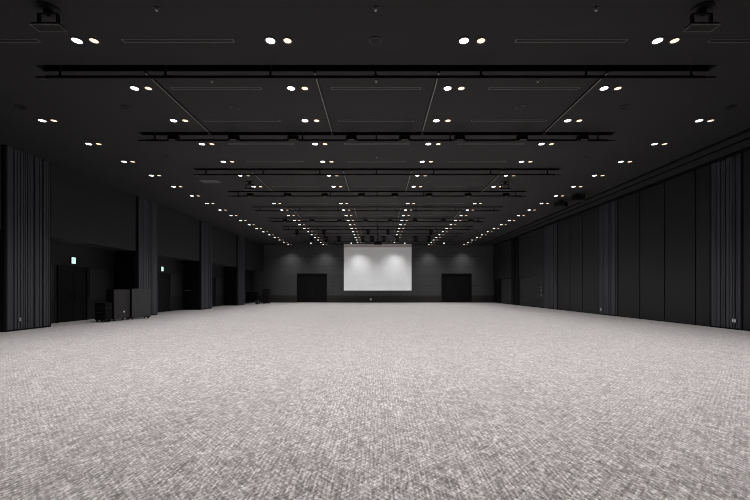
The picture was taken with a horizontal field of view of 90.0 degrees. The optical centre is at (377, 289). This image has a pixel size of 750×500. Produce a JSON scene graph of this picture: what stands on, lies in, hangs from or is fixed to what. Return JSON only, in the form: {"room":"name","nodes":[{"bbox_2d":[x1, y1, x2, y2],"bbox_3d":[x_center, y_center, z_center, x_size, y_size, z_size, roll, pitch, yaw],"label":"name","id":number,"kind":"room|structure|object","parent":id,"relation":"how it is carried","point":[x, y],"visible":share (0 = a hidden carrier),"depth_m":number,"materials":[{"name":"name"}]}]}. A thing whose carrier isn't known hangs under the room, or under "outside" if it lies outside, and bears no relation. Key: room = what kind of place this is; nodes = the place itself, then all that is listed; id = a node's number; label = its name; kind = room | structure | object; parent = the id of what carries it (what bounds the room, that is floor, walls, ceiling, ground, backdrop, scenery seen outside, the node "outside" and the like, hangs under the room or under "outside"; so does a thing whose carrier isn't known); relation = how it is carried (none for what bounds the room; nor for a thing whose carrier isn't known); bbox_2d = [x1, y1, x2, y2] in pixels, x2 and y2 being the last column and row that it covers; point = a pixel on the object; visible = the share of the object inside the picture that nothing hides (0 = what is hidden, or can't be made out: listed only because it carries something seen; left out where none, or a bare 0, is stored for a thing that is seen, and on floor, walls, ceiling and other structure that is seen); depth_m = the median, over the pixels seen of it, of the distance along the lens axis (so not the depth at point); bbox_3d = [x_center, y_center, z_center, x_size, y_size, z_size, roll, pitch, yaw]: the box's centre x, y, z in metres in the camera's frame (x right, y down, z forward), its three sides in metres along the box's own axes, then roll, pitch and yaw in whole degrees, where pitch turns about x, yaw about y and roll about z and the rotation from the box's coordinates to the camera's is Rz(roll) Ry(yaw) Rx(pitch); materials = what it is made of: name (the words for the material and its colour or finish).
{"room":"exhibition hall","nodes":[
{"label":"exhibition hall","id":0,"kind":"room"},
{"bbox_2d":[0,144,262,322],"bbox_3d":[-12.950,-1.700,17.150,1.300,6.200,46.300,0,0,0],"label":"wall","id":1,"kind":"structure","parent":0,"point":[91,220],"depth_m":17.91,"materials":[{"name":"paint"}]},
{"bbox_2d":[57,265,87,322],"bbox_3d":[-13.414,0.190,16.510,0.068,2.420,1.620,0,0,0],"label":"door","id":2,"kind":"structure","parent":1,"relation":"in","point":[72,281],"depth_m":16.43,"materials":[{"name":"black metal"}]},
{"bbox_2d":[70,257,75,263],"bbox_3d":[-13.421,-1.275,16.510,0.059,0.310,0.280,0,0,0],"label":"exit sign","id":3,"kind":"object","parent":1,"relation":"attached to","point":[72,259],"visible":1,"depth_m":16.47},
{"bbox_2d":[158,273,169,311],"bbox_3d":[-13.414,0.190,23.310,0.068,2.420,1.620,0,0,0],"label":"door","id":4,"kind":"structure","parent":1,"relation":"in","point":[163,278],"depth_m":23.45,"materials":[{"name":"black metal"}]},
{"bbox_2d":[212,277,215,306],"bbox_3d":[-13.414,0.190,30.110,0.068,2.420,1.620,0,0,0],"label":"door","id":5,"kind":"structure","parent":1,"relation":"in","point":[213,278],"depth_m":30.58,"materials":[{"name":"black metal"}]},
{"bbox_2d":[253,245,493,295],"bbox_3d":[-0.475,-1.700,40.375,26.250,6.200,0.150,0,0,0],"label":"wall","id":6,"kind":"structure","parent":0,"point":[281,263],"depth_m":40.30,"materials":[{"name":"paint"}]},
{"bbox_2d":[297,273,326,302],"bbox_3d":[-7.100,-0.160,40.350,3.240,3.120,0.140,0,0,0],"label":"door","id":7,"kind":"structure","parent":6,"relation":"in","point":[311,287],"depth_m":40.38,"materials":[{"name":"black metal"}]},
{"bbox_2d":[253,296,493,302],"bbox_3d":[-0.475,1.040,40.284,25.950,0.720,0.028,0,0,0],"label":"baseboard","id":8,"kind":"structure","parent":6,"relation":"attached to","point":[273,299],"depth_m":40.27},
{"bbox_2d":[441,273,471,302],"bbox_3d":[8.445,-0.160,40.350,3.250,3.120,0.140,0,0,0],"label":"door","id":9,"kind":"structure","parent":6,"relation":"in","point":[455,287],"depth_m":40.38,"materials":[{"name":"black metal"}]},
{"bbox_2d":[0,0,749,244],"bbox_3d":[-0.475,-4.900,17.150,26.250,0.300,46.600,0,0,0],"label":"ceiling","id":10,"kind":"structure","parent":0,"point":[329,37],"depth_m":9.52,"materials":[{"name":"paint"}]},
{"bbox_2d":[0,39,40,42],"bbox_3d":[-7.530,-4.746,7.150,2.120,0.008,0.100,0,0,0],"label":"ceiling vent","id":11,"kind":"object","parent":10,"relation":"in","point":[1,40],"visible":1,"depth_m":7.18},
{"bbox_2d":[14,105,26,109],"bbox_3d":[-9.300,-4.744,9.760,0.240,0.012,0.240,0,0,0],"label":"ceiling speaker","id":12,"kind":"object","parent":10,"relation":"attached to","point":[16,106],"visible":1,"depth_m":9.77,"materials":[{"name":"black metal"}]},
{"bbox_2d":[29,1,67,31],"bbox_3d":[-5.560,-4.580,6.330,0.490,0.340,0.320,0,0,0],"label":"projector","id":13,"kind":"object","parent":10,"relation":"hanging from","point":[48,9],"visible":1,"depth_m":6.30,"materials":[{"name":"metal"}]},
{"bbox_2d":[29,22,67,31],"bbox_3d":[-5.560,-4.435,6.330,0.490,0.050,0.190,0,0,0],"label":"tray","id":14,"kind":"object","parent":13,"relation":"attached to","point":[39,26],"depth_m":6.31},
{"bbox_2d":[69,36,84,44],"bbox_3d":[-5.740,-4.744,7.150,0.228,0.012,0.228,0,0,0],"label":"recessed light","id":15,"kind":"object","parent":10,"relation":"in","point":[76,40],"visible":1,"depth_m":7.14,"materials":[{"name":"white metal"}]},
{"bbox_2d":[87,37,100,43],"bbox_3d":[-5.415,-4.744,7.150,0.204,0.012,0.204,0,0,0],"label":"recessed light","id":16,"kind":"object","parent":10,"relation":"in","point":[93,40],"visible":1,"depth_m":7.14,"materials":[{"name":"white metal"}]},
{"bbox_2d":[119,105,129,109],"bbox_3d":[-6.600,-4.744,9.760,0.240,0.012,0.240,0,0,0],"label":"ceiling speaker","id":17,"kind":"object","parent":10,"relation":"attached to","point":[120,106],"visible":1,"depth_m":9.77,"materials":[{"name":"black metal"}]},
{"bbox_2d":[129,85,139,90],"bbox_3d":[-5.740,-4.744,8.842,0.228,0.012,0.228,0,0,0],"label":"recessed light","id":18,"kind":"object","parent":10,"relation":"in","point":[135,88],"visible":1,"depth_m":8.84,"materials":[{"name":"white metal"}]},
{"bbox_2d":[143,86,152,90],"bbox_3d":[-5.415,-4.744,8.842,0.204,0.012,0.204,0,0,0],"label":"recessed light","id":19,"kind":"object","parent":10,"relation":"in","point":[148,88],"visible":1,"depth_m":8.84,"materials":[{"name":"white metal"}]},
{"bbox_2d":[144,71,210,133],"bbox_3d":[-5.070,-4.713,9.742,0.080,0.075,3.144,0,0,0],"label":"ceiling track","id":20,"kind":"object","parent":10,"relation":"attached to","point":[145,72],"visible":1,"depth_m":9.49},
{"bbox_2d":[121,39,234,42],"bbox_3d":[-3.810,-4.746,7.150,2.120,0.008,0.100,0,0,0],"label":"ceiling vent","id":21,"kind":"object","parent":10,"relation":"in","point":[123,40],"visible":1,"depth_m":7.15,"materials":[{"name":"metal"}]},
{"bbox_2d":[197,179,221,182],"bbox_3d":[-7.350,-4.744,16.450,0.880,0.012,0.600,0,0,0],"label":"access hatch","id":22,"kind":"object","parent":10,"relation":"attached to","point":[200,180],"visible":1,"depth_m":16.38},
{"bbox_2d":[171,87,261,89],"bbox_3d":[-3.810,-4.746,8.842,2.120,0.008,0.100,0,0,0],"label":"ceiling vent","id":23,"kind":"object","parent":10,"relation":"in","point":[173,88],"visible":1,"depth_m":8.86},
{"bbox_2d":[204,120,279,120],"bbox_3d":[-3.810,-4.746,10.534,2.120,0.008,0.100,0,0,0],"label":"ceiling vent","id":24,"kind":"object","parent":10,"relation":"in","point":[204,120],"visible":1,"depth_m":10.53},
{"bbox_2d":[244,181,254,189],"bbox_3d":[-5.680,-4.580,16.600,0.490,0.340,0.320,0,0,0],"label":"projector","id":25,"kind":"object","parent":10,"relation":"hanging from","point":[248,182],"visible":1,"depth_m":16.56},
{"bbox_2d":[228,143,293,144],"bbox_3d":[-3.810,-4.746,12.226,2.120,0.008,0.100,0,0,0],"label":"ceiling vent","id":26,"kind":"object","parent":10,"relation":"in","point":[228,143],"visible":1,"depth_m":12.22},
{"bbox_2d":[250,170,273,192],"bbox_3d":[-5.070,-4.713,16.510,0.080,0.075,3.144,0,0,0],"label":"ceiling track","id":27,"kind":"object","parent":10,"relation":"attached to","point":[250,170],"visible":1,"depth_m":16.39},
{"bbox_2d":[264,36,276,44],"bbox_3d":[-2.050,-4.744,7.150,0.228,0.012,0.228,0,0,0],"label":"recessed light","id":28,"kind":"object","parent":10,"relation":"in","point":[269,40],"visible":1,"depth_m":7.14,"materials":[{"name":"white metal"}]},
{"bbox_2d":[282,37,292,43],"bbox_3d":[-1.725,-4.744,7.150,0.204,0.012,0.204,0,0,0],"label":"recessed light","id":29,"kind":"object","parent":10,"relation":"in","point":[287,40],"visible":1,"depth_m":7.14,"materials":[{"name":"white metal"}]},
{"bbox_2d":[286,85,295,90],"bbox_3d":[-2.050,-4.744,8.842,0.228,0.012,0.228,0,0,0],"label":"recessed light","id":30,"kind":"object","parent":10,"relation":"in","point":[290,88],"visible":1,"depth_m":8.85,"materials":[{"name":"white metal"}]},
{"bbox_2d":[272,186,317,186],"bbox_3d":[-3.810,-4.746,17.302,2.120,0.008,0.100,0,0,0],"label":"ceiling vent","id":31,"kind":"object","parent":10,"relation":"in","point":[272,186],"visible":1,"depth_m":17.29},
{"bbox_2d":[300,86,308,90],"bbox_3d":[-1.725,-4.744,8.842,0.204,0.012,0.204,0,0,0],"label":"recessed light","id":32,"kind":"object","parent":10,"relation":"in","point":[304,88],"visible":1,"depth_m":8.85,"materials":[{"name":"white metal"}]},
{"bbox_2d":[290,203,327,203],"bbox_3d":[-3.810,-4.746,20.686,2.120,0.008,0.100,0,0,0],"label":"ceiling vent","id":33,"kind":"object","parent":10,"relation":"in","point":[290,203],"visible":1,"depth_m":20.70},
{"bbox_2d":[302,215,334,215],"bbox_3d":[-3.810,-4.746,24.070,2.120,0.008,0.100,0,0,0],"label":"ceiling vent","id":34,"kind":"object","parent":10,"relation":"in","point":[302,215],"visible":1,"depth_m":24.03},
{"bbox_2d":[314,71,333,133],"bbox_3d":[-1.380,-4.713,9.742,0.080,0.075,3.144,0,0,0],"label":"ceiling track","id":35,"kind":"object","parent":10,"relation":"attached to","point":[317,81],"visible":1,"depth_m":9.49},
{"bbox_2d":[369,36,381,44],"bbox_3d":[-0.050,-4.744,7.150,0.240,0.012,0.240,0,0,0],"label":"ceiling speaker","id":36,"kind":"object","parent":10,"relation":"attached to","point":[375,40],"visible":1,"depth_m":7.14,"materials":[{"name":"black metal"}]},
{"bbox_2d":[370,37,380,43],"bbox_3d":[-0.050,-4.746,7.150,0.198,0.008,0.198,0,0,0],"label":"grille","id":37,"kind":"object","parent":36,"relation":"attached to","point":[373,40],"depth_m":7.14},
{"bbox_2d":[36,65,715,79],"bbox_3d":[-0.050,-4.662,7.970,14.400,0.375,0.070,0,0,0],"label":"rail","id":38,"kind":"object","parent":10,"relation":"hanging from","point":[60,76],"visible":0.94,"depth_m":7.95,"materials":[{"name":"black metal"}]},
{"bbox_2d":[331,87,420,89],"bbox_3d":[-0.050,-4.746,8.842,2.120,0.008,0.100,0,0,0],"label":"ceiling vent","id":39,"kind":"object","parent":10,"relation":"in","point":[332,88],"visible":1,"depth_m":8.86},
{"bbox_2d":[338,120,413,120],"bbox_3d":[-0.050,-4.746,10.534,2.120,0.008,0.100,0,0,0],"label":"ceiling vent","id":40,"kind":"object","parent":10,"relation":"in","point":[338,120],"visible":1,"depth_m":10.53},
{"bbox_2d":[138,132,614,141],"bbox_3d":[-0.050,-4.662,11.354,14.400,0.375,0.070,0,0,0],"label":"rail","id":41,"kind":"object","parent":10,"relation":"hanging from","point":[154,139],"visible":0.88,"depth_m":11.33,"materials":[{"name":"black metal"}]},
{"bbox_2d":[167,135,179,141],"bbox_3d":[-6.150,-4.540,11.255,0.330,0.180,0.154,0,0,0],"label":"floodlight","id":42,"kind":"object","parent":41,"relation":"hanging from","point":[171,138],"visible":1,"depth_m":11.20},
{"bbox_2d":[228,135,239,141],"bbox_3d":[-4.330,-4.540,11.255,0.330,0.180,0.154,0,0,0],"label":"floodlight","id":43,"kind":"object","parent":41,"relation":"hanging from","point":[232,138],"visible":1,"depth_m":11.20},
{"bbox_2d":[287,135,298,141],"bbox_3d":[-2.550,-4.540,11.255,0.330,0.180,0.154,0,0,0],"label":"floodlight","id":44,"kind":"object","parent":41,"relation":"hanging from","point":[291,138],"visible":1,"depth_m":11.20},
{"bbox_2d":[346,135,356,141],"bbox_3d":[-0.800,-4.540,11.255,0.330,0.180,0.154,0,0,0],"label":"floodlight","id":45,"kind":"object","parent":41,"relation":"hanging from","point":[349,138],"visible":1,"depth_m":11.20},
{"bbox_2d":[399,135,409,141],"bbox_3d":[0.800,-4.540,11.255,0.330,0.180,0.154,0,0,0],"label":"floodlight","id":46,"kind":"object","parent":41,"relation":"hanging from","point":[402,138],"visible":1,"depth_m":11.20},
{"bbox_2d":[454,135,464,141],"bbox_3d":[2.450,-4.540,11.255,0.330,0.180,0.154,0,0,0],"label":"floodlight","id":47,"kind":"object","parent":41,"relation":"hanging from","point":[457,138],"visible":1,"depth_m":11.20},
{"bbox_2d":[516,135,527,141],"bbox_3d":[4.330,-4.540,11.255,0.330,0.180,0.154,0,0,0],"label":"floodlight","id":48,"kind":"object","parent":41,"relation":"hanging from","point":[520,138],"visible":1,"depth_m":11.20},
{"bbox_2d":[576,135,588,141],"bbox_3d":[6.150,-4.540,11.255,0.330,0.180,0.154,0,0,0],"label":"floodlight","id":49,"kind":"object","parent":41,"relation":"hanging from","point":[580,138],"visible":1,"depth_m":11.20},
{"bbox_2d":[193,168,559,175],"bbox_3d":[-0.050,-4.662,14.738,14.400,0.375,0.070,0,0,0],"label":"rail","id":50,"kind":"object","parent":10,"relation":"hanging from","point":[376,173],"visible":0.92,"depth_m":14.72,"materials":[{"name":"black metal"}]},
{"bbox_2d":[344,143,408,144],"bbox_3d":[-0.050,-4.746,12.226,2.120,0.008,0.100,0,0,0],"label":"ceiling vent","id":51,"kind":"object","parent":10,"relation":"in","point":[344,143],"visible":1,"depth_m":12.22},
{"bbox_2d":[228,191,525,196],"bbox_3d":[-0.050,-4.662,18.122,14.400,0.375,0.070,0,0,0],"label":"rail","id":52,"kind":"object","parent":10,"relation":"hanging from","point":[238,195],"visible":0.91,"depth_m":18.10,"materials":[{"name":"black metal"}]},
{"bbox_2d":[284,193,291,196],"bbox_3d":[-4.330,-4.540,18.023,0.330,0.180,0.154,0,0,0],"label":"floodlight","id":53,"kind":"object","parent":52,"relation":"hanging from","point":[285,194],"visible":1,"depth_m":17.96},
{"bbox_2d":[464,193,471,196],"bbox_3d":[4.330,-4.540,18.023,0.330,0.180,0.154,0,0,0],"label":"floodlight","id":54,"kind":"object","parent":52,"relation":"hanging from","point":[465,194],"visible":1,"depth_m":17.96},
{"bbox_2d":[354,186,399,186],"bbox_3d":[-0.050,-4.746,17.302,2.120,0.008,0.100,0,0,0],"label":"ceiling vent","id":55,"kind":"object","parent":10,"relation":"in","point":[354,186],"visible":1,"depth_m":17.29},
{"bbox_2d":[358,203,395,203],"bbox_3d":[-0.050,-4.746,20.686,2.120,0.008,0.100,0,0,0],"label":"ceiling vent","id":56,"kind":"object","parent":10,"relation":"in","point":[358,203],"visible":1,"depth_m":20.70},
{"bbox_2d":[252,207,502,211],"bbox_3d":[-0.050,-4.662,21.506,14.400,0.375,0.070,0,0,0],"label":"rail","id":57,"kind":"object","parent":10,"relation":"hanging from","point":[260,207],"visible":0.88,"depth_m":21.48,"materials":[{"name":"black metal"}]},
{"bbox_2d":[282,226,472,229],"bbox_3d":[-0.050,-4.662,28.274,14.400,0.375,0.070,0,0,0],"label":"rail","id":58,"kind":"object","parent":10,"relation":"hanging from","point":[288,226],"visible":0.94,"depth_m":28.25,"materials":[{"name":"black metal"}]},
{"bbox_2d":[269,218,485,221],"bbox_3d":[-0.050,-4.662,24.890,14.400,0.375,0.070,0,0,0],"label":"rail","id":59,"kind":"object","parent":10,"relation":"hanging from","point":[276,218],"visible":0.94,"depth_m":24.87,"materials":[{"name":"black metal"}]},
{"bbox_2d":[300,239,454,241],"bbox_3d":[-0.050,-4.662,35.042,14.400,0.375,0.070,0,0,0],"label":"rail","id":60,"kind":"object","parent":10,"relation":"hanging from","point":[305,239],"visible":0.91,"depth_m":35.02,"materials":[{"name":"black metal"}]},
{"bbox_2d":[361,215,393,215],"bbox_3d":[-0.050,-4.746,24.070,2.120,0.008,0.100,0,0,0],"label":"ceiling vent","id":61,"kind":"object","parent":10,"relation":"in","point":[361,215],"visible":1,"depth_m":24.03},
{"bbox_2d":[344,244,411,290],"bbox_3d":[-0.030,-2.312,38.960,7.120,4.874,0.160,0,0,0],"label":"projection screen","id":62,"kind":"object","parent":10,"relation":"hanging from","point":[367,267],"visible":0.99,"depth_m":38.90,"materials":[{"name":"fabric"}]},
{"bbox_2d":[421,71,439,133],"bbox_3d":[1.330,-4.713,9.742,0.080,0.075,3.144,0,0,0],"label":"ceiling track","id":63,"kind":"object","parent":10,"relation":"attached to","point":[438,73],"visible":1,"depth_m":9.47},
{"bbox_2d":[419,215,451,215],"bbox_3d":[3.680,-4.746,24.070,2.120,0.008,0.100,0,0,0],"label":"ceiling vent","id":64,"kind":"object","parent":10,"relation":"in","point":[419,215],"visible":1,"depth_m":24.03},
{"bbox_2d":[425,203,463,203],"bbox_3d":[3.680,-4.746,20.686,2.120,0.008,0.100,0,0,0],"label":"ceiling vent","id":65,"kind":"object","parent":10,"relation":"in","point":[425,203],"visible":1,"depth_m":20.70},
{"bbox_2d":[443,85,451,90],"bbox_3d":[1.640,-4.744,8.842,0.228,0.012,0.228,0,0,0],"label":"recessed light","id":66,"kind":"object","parent":10,"relation":"in","point":[448,87],"visible":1,"depth_m":8.84,"materials":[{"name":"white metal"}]},
{"bbox_2d":[435,186,480,186],"bbox_3d":[3.680,-4.746,17.302,2.120,0.008,0.100,0,0,0],"label":"ceiling vent","id":67,"kind":"object","parent":10,"relation":"in","point":[435,186],"visible":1,"depth_m":17.29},
{"bbox_2d":[457,86,465,90],"bbox_3d":[1.965,-4.744,8.842,0.204,0.012,0.204,0,0,0],"label":"recessed light","id":68,"kind":"object","parent":10,"relation":"in","point":[460,88],"visible":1,"depth_m":8.85,"materials":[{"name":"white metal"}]},
{"bbox_2d":[458,36,469,44],"bbox_3d":[1.640,-4.744,7.150,0.228,0.012,0.228,0,0,0],"label":"recessed light","id":69,"kind":"object","parent":10,"relation":"in","point":[464,40],"visible":1,"depth_m":7.14,"materials":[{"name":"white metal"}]},
{"bbox_2d":[476,37,486,43],"bbox_3d":[1.965,-4.744,7.150,0.204,0.012,0.204,0,0,0],"label":"recessed light","id":70,"kind":"object","parent":10,"relation":"in","point":[481,40],"visible":1,"depth_m":7.14,"materials":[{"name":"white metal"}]},
{"bbox_2d":[458,143,523,144],"bbox_3d":[3.680,-4.746,12.226,2.120,0.008,0.100,0,0,0],"label":"ceiling vent","id":71,"kind":"object","parent":10,"relation":"in","point":[459,143],"visible":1,"depth_m":12.22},
{"bbox_2d":[481,170,503,192],"bbox_3d":[5.000,-4.713,16.510,0.080,0.075,3.144,0,0,0],"label":"ceiling track","id":72,"kind":"object","parent":10,"relation":"attached to","point":[503,170],"visible":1,"depth_m":16.50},
{"bbox_2d":[499,181,510,189],"bbox_3d":[5.620,-4.580,16.600,0.490,0.340,0.320,0,0,0],"label":"ceiling projector","id":73,"kind":"object","parent":10,"relation":"hanging from","point":[503,182],"visible":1,"depth_m":16.56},
{"bbox_2d":[471,120,546,120],"bbox_3d":[3.680,-4.746,10.534,2.120,0.008,0.100,0,0,0],"label":"ceiling vent","id":74,"kind":"object","parent":10,"relation":"in","point":[471,120],"visible":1,"depth_m":10.53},
{"bbox_2d":[515,105,524,109],"bbox_3d":[3.700,-4.744,9.760,0.240,0.012,0.240,0,0,0],"label":"ceiling speaker","id":75,"kind":"object","parent":10,"relation":"attached to","point":[518,107],"visible":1,"depth_m":9.77,"materials":[{"name":"black metal"}]},
{"bbox_2d":[488,87,579,89],"bbox_3d":[3.680,-4.746,8.842,2.120,0.008,0.100,0,0,0],"label":"ceiling vent","id":76,"kind":"object","parent":10,"relation":"in","point":[490,88],"visible":1,"depth_m":8.86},
{"bbox_2d":[554,200,567,207],"bbox_3d":[9.766,-4.580,19.971,0.600,0.340,0.505,0,0,-29],"label":"ceiling projector","id":77,"kind":"object","parent":10,"relation":"hanging from","point":[561,203],"visible":1,"depth_m":19.89,"materials":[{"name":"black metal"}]},
{"bbox_2d":[514,39,627,42],"bbox_3d":[3.680,-4.746,7.150,2.120,0.008,0.100,0,0,0],"label":"ceiling vent","id":78,"kind":"object","parent":10,"relation":"in","point":[516,40],"visible":1,"depth_m":7.15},
{"bbox_2d":[543,71,608,133],"bbox_3d":[5.000,-4.713,9.742,0.080,0.075,3.144,0,0,0],"label":"ceiling track","id":79,"kind":"object","parent":10,"relation":"attached to","point":[606,72],"visible":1,"depth_m":9.45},
{"bbox_2d":[570,194,584,201],"bbox_3d":[9.942,-4.580,18.669,0.600,0.340,0.505,0,0,14],"label":"ceiling projector","id":80,"kind":"object","parent":10,"relation":"hanging from","point":[577,198],"visible":1,"depth_m":18.54,"materials":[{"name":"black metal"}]},
{"bbox_2d":[598,85,609,90],"bbox_3d":[5.330,-4.744,8.842,0.228,0.012,0.228,0,0,0],"label":"recessed light","id":81,"kind":"object","parent":10,"relation":"in","point":[603,88],"visible":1,"depth_m":8.85,"materials":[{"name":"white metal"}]},
{"bbox_2d":[480,128,749,245],"bbox_3d":[10.980,-4.725,17.150,0.090,0.050,46.300,0,0,0],"label":"track","id":82,"kind":"object","parent":10,"relation":"attached to","point":[746,130],"visible":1,"depth_m":15.02,"materials":[{"name":"metal"}]},
{"bbox_2d":[485,137,749,245],"bbox_3d":[11.580,-4.730,17.150,0.070,0.040,46.300,0,0,0],"label":"track","id":83,"kind":"object","parent":10,"relation":"attached to","point":[747,138],"visible":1,"depth_m":15.86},
{"bbox_2d":[613,86,622,90],"bbox_3d":[5.655,-4.744,8.842,0.204,0.012,0.204,0,0,0],"label":"recessed light","id":84,"kind":"object","parent":10,"relation":"in","point":[616,88],"visible":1,"depth_m":8.84,"materials":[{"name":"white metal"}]},
{"bbox_2d":[492,146,749,245],"bbox_3d":[12.360,-4.705,17.150,0.120,0.090,46.300,0,0,0],"label":"track","id":85,"kind":"object","parent":10,"relation":"attached to","point":[748,147],"visible":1,"depth_m":16.80,"materials":[{"name":"metal"}]},
{"bbox_2d":[650,36,664,44],"bbox_3d":[5.330,-4.744,7.150,0.228,0.012,0.228,0,0,0],"label":"recessed light","id":86,"kind":"object","parent":10,"relation":"in","point":[660,39],"visible":1,"depth_m":7.14,"materials":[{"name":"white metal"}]},
{"bbox_2d":[668,37,680,43],"bbox_3d":[5.655,-4.744,7.150,0.204,0.012,0.204,0,0,0],"label":"recessed light","id":87,"kind":"object","parent":10,"relation":"in","point":[676,39],"visible":1,"depth_m":7.14,"materials":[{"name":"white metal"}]},
{"bbox_2d":[682,1,720,31],"bbox_3d":[5.460,-4.580,6.330,0.490,0.340,0.320,0,0,0],"label":"projector","id":88,"kind":"object","parent":10,"relation":"hanging from","point":[701,9],"visible":1,"depth_m":6.30,"materials":[{"name":"plastic"}]},
{"bbox_2d":[707,39,749,42],"bbox_3d":[7.370,-4.746,7.150,2.120,0.008,0.100,0,0,0],"label":"ceiling vent","id":89,"kind":"object","parent":10,"relation":"in","point":[710,40],"visible":1,"depth_m":7.18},
{"bbox_2d":[725,105,737,109],"bbox_3d":[9.200,-4.744,9.760,0.240,0.012,0.240,0,0,0],"label":"ceiling speaker","id":90,"kind":"object","parent":10,"relation":"attached to","point":[731,106],"visible":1,"depth_m":9.77,"materials":[{"name":"black metal"}]},
{"bbox_2d":[0,302,749,499],"bbox_3d":[-0.475,1.450,17.150,26.250,0.100,46.600,0,0,0],"label":"floor","id":91,"kind":"structure","parent":0,"point":[300,400],"depth_m":4.57,"materials":[{"name":"carpet"}]},
{"bbox_2d":[0,145,50,331],"bbox_3d":[-12.818,-1.674,13.175,1.260,6.148,1.750,0,0,0],"label":"pier","id":92,"kind":"object","parent":91,"relation":"on","point":[25,231],"visible":1,"depth_m":12.95,"materials":[{"name":"metal"}]},
{"bbox_2d":[95,302,111,321],"bbox_3d":[-11.830,0.980,16.155,0.470,0.840,0.420,0,0,0],"label":"flight case","id":93,"kind":"object","parent":91,"relation":"on","point":[103,310],"visible":1,"depth_m":15.96,"materials":[{"name":"black metal"}]},
{"bbox_2d":[106,289,129,320],"bbox_3d":[-11.720,0.695,16.950,0.360,1.410,1.080,0,0,0],"label":"cabinet","id":94,"kind":"object","parent":91,"relation":"on","point":[120,298],"visible":0.94,"depth_m":16.76,"materials":[{"name":"metal"}]},
{"bbox_2d":[114,290,129,318],"bbox_3d":[-11.559,0.645,16.950,0.021,1.270,1.040,0,0,0],"label":"grille","id":95,"kind":"object","parent":94,"relation":"attached to","point":[121,297],"depth_m":16.88,"materials":[{"name":"metal"}]},
{"bbox_2d":[114,196,157,315],"bbox_3d":[-12.824,-1.674,19.975,1.248,6.148,1.750,0,0,0],"label":"pier","id":96,"kind":"object","parent":91,"relation":"on","point":[146,251],"visible":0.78,"depth_m":19.86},
{"bbox_2d":[115,252,135,288],"bbox_3d":[-12.850,-0.260,19.043,1.060,3.280,0.105,0,0,0],"label":"door","id":97,"kind":"structure","parent":96,"relation":"attached to","point":[125,262],"depth_m":19.05,"materials":[{"name":"black metal"}]},
{"bbox_2d":[128,289,150,318],"bbox_3d":[-11.441,0.680,17.916,0.450,1.440,0.880,0,0,28],"label":"equipment cart","id":98,"kind":"object","parent":91,"relation":"on","point":[139,298],"visible":0.93,"depth_m":17.74,"materials":[{"name":"metal"}]},
{"bbox_2d":[183,221,211,309],"bbox_3d":[-12.824,-1.674,26.775,1.248,6.148,1.750,0,0,0],"label":"pier","id":99,"kind":"object","parent":91,"relation":"on","point":[205,229],"visible":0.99,"depth_m":26.59,"materials":[{"name":"paint"}]},
{"bbox_2d":[183,262,199,309],"bbox_3d":[-12.850,-0.260,25.843,1.060,3.280,0.105,0,0,0],"label":"door","id":100,"kind":"structure","parent":99,"relation":"attached to","point":[191,290],"depth_m":25.85,"materials":[{"name":"metal"}]},
{"bbox_2d":[224,235,244,305],"bbox_3d":[-12.824,-1.674,33.575,1.248,6.148,1.750,0,0,0],"label":"pier","id":101,"kind":"object","parent":91,"relation":"on","point":[240,267],"visible":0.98,"depth_m":33.32,"materials":[{"name":"paint"}]},
{"bbox_2d":[224,268,236,304],"bbox_3d":[-12.850,-0.260,32.642,1.060,3.280,0.105,0,0,0],"label":"door","id":102,"kind":"structure","parent":101,"relation":"attached to","point":[230,274],"depth_m":32.65,"materials":[{"name":"black metal"}]},
{"bbox_2d":[263,289,269,303],"bbox_3d":[-10.900,0.690,36.595,0.560,1.420,0.570,0,0,0],"label":"equipment rack","id":103,"kind":"object","parent":91,"relation":"on","point":[266,292],"visible":1,"depth_m":36.32,"materials":[{"name":"black metal"}]},
{"bbox_3d":[-12.000,0.706,36.200,1.500,1.388,0.700,0,0,0],"label":"trolley","id":104,"kind":"object","parent":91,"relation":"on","visible":0},
{"bbox_2d":[246,292,258,301],"bbox_3d":[-12.090,0.705,36.200,1.130,0.949,0.550,0,0,0],"label":"case","id":105,"kind":"object","parent":104,"relation":"on","point":[250,296],"visible":0.9,"depth_m":35.93,"materials":[{"name":"black metal"}]},
{"bbox_2d":[493,150,749,330],"bbox_3d":[12.525,-1.700,17.150,0.250,6.200,46.300,0,0,0],"label":"wall","id":106,"kind":"structure","parent":0,"point":[664,228],"depth_m":17.38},
{"bbox_2d":[494,279,500,302],"bbox_3d":[12.445,0.175,39.050,0.090,2.430,2.100,0,0,0],"label":"door","id":107,"kind":"structure","parent":106,"relation":"in","point":[497,283],"depth_m":39.04,"materials":[{"name":"black metal"}]},
{"bbox_2d":[511,237,519,304],"bbox_3d":[12.444,-1.674,34.000,0.108,6.148,2.000,0,0,0],"label":"fluted pilaster","id":108,"kind":"object","parent":106,"relation":"attached to","point":[515,279],"visible":0.82,"depth_m":33.88,"materials":[{"name":"paint"}]},
{"bbox_2d":[540,286,542,296],"bbox_3d":[12.382,0.150,28.400,0.036,0.900,0.440,0,0,0],"label":"control panel","id":109,"kind":"object","parent":106,"relation":"attached to","point":[541,287],"visible":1,"depth_m":28.37,"materials":[{"name":"black metal"}]},
{"bbox_2d":[544,222,558,309],"bbox_3d":[12.444,-1.674,27.050,0.108,6.148,2.200,0,0,0],"label":"fluted pilaster","id":110,"kind":"object","parent":106,"relation":"attached to","point":[551,231],"visible":0.86,"depth_m":26.84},
{"bbox_2d":[599,200,617,315],"bbox_3d":[12.444,-1.674,20.275,0.108,6.148,1.650,0,0,0],"label":"fluted pilaster","id":111,"kind":"object","parent":106,"relation":"attached to","point":[608,213],"visible":0.8,"depth_m":20.20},
{"bbox_2d":[710,153,743,330],"bbox_3d":[12.444,-1.674,13.425,0.108,6.148,1.250,0,0,0],"label":"fluted pilaster","id":112,"kind":"object","parent":106,"relation":"attached to","point":[726,175],"visible":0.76,"depth_m":13.36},
{"bbox_2d":[682,22,720,31],"bbox_3d":[5.460,-4.435,6.330,0.490,0.050,0.190,0,0,0],"label":"tray","id":113,"kind":"object","parent":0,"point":[693,26],"depth_m":6.31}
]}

